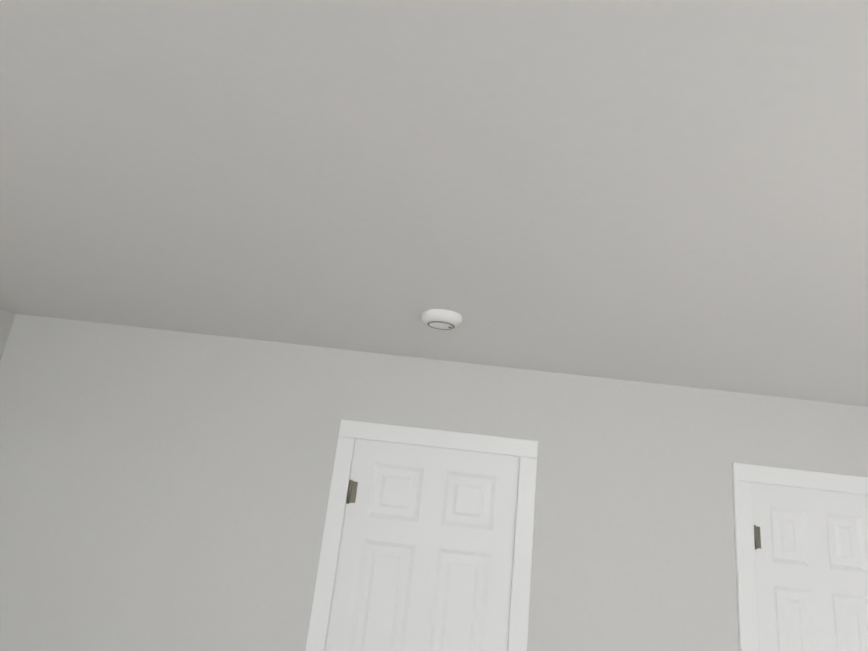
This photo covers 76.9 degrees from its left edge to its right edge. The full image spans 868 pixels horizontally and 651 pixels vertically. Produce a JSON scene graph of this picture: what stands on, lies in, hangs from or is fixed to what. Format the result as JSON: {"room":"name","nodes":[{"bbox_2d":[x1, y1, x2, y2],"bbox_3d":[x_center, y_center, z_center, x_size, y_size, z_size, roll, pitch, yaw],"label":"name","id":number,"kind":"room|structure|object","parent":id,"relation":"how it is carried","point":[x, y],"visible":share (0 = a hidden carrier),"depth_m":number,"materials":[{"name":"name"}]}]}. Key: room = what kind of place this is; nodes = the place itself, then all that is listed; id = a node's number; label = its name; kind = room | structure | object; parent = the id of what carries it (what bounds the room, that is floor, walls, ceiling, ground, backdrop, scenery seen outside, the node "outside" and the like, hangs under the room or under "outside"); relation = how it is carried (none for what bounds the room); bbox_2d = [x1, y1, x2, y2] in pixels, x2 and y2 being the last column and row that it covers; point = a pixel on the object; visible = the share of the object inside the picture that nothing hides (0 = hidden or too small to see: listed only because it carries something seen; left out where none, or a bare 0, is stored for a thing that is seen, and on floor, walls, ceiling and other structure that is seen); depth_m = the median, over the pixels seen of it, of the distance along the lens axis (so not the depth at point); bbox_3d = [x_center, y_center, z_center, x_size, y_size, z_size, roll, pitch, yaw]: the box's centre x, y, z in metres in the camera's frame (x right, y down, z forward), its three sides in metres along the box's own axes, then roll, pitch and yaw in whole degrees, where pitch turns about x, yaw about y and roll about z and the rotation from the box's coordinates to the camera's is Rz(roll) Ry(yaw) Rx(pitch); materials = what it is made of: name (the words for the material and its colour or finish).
{"room":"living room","nodes":[
{"label":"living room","id":0,"kind":"room"},
{"bbox_2d":[0,307,15,360],"bbox_3d":[-2.100,0.023,-1.568,0.120,2.440,8.078,6,-16,1],"label":"wall","id":1,"kind":"structure","parent":0,"point":[7,317],"depth_m":2.54,"materials":[{"name":"beige paint"}]},
{"bbox_2d":[0,314,867,650],"bbox_3d":[0.305,1.397,2.327,5.120,2.440,0.170,6,-16,1],"label":"wall","id":2,"kind":"structure","parent":0,"point":[164,490],"depth_m":2.41,"materials":[{"name":"beige paint"}]},
{"bbox_2d":[305,419,537,650],"bbox_3d":[-0.089,1.486,2.197,0.902,2.115,0.018,6,-16,1],"label":"door frame","id":3,"kind":"structure","parent":2,"relation":"attached to","point":[527,450],"depth_m":2.39,"materials":[{"name":"white wood"}]},
{"bbox_2d":[325,438,519,650],"bbox_3d":[-0.092,1.517,2.186,0.762,2.037,0.103,6,-16,1],"label":"door","id":4,"kind":"structure","parent":2,"relation":"in","point":[425,556],"depth_m":2.36,"materials":[{"name":"white painted wood"},{"name":"dark nickel"}]},
{"bbox_2d":[732,463,867,650],"bbox_3d":[1.604,1.670,2.179,0.740,2.115,0.018,6,-16,1],"label":"door frame","id":5,"kind":"structure","parent":2,"relation":"attached to","point":[744,476],"depth_m":2.41,"materials":[{"name":"white wood"}]},
{"bbox_2d":[751,482,867,650],"bbox_3d":[1.601,1.701,2.169,0.600,2.037,0.103,6,-16,1],"label":"closet door","id":6,"kind":"structure","parent":2,"relation":"in","point":[811,554],"depth_m":2.37,"materials":[{"name":"white painted wood"},{"name":"dark nickel"}]},
{"bbox_2d":[0,0,867,406],"bbox_3d":[2.421,-0.184,0.641,9.180,0.120,12.600,6,-16,1],"label":"ceiling","id":7,"kind":"structure","parent":0,"point":[668,192],"depth_m":1.04,"materials":[{"name":"paint"}]},
{"bbox_2d":[421,309,461,329],"bbox_3d":[0.026,-0.016,1.875,0.140,0.042,0.140,6,-16,1],"label":"smoke detector","id":8,"kind":"object","parent":7,"relation":"attached to","point":[442,319],"visible":1,"depth_m":1.83,"materials":[{"name":"white plastic"}]}
]}

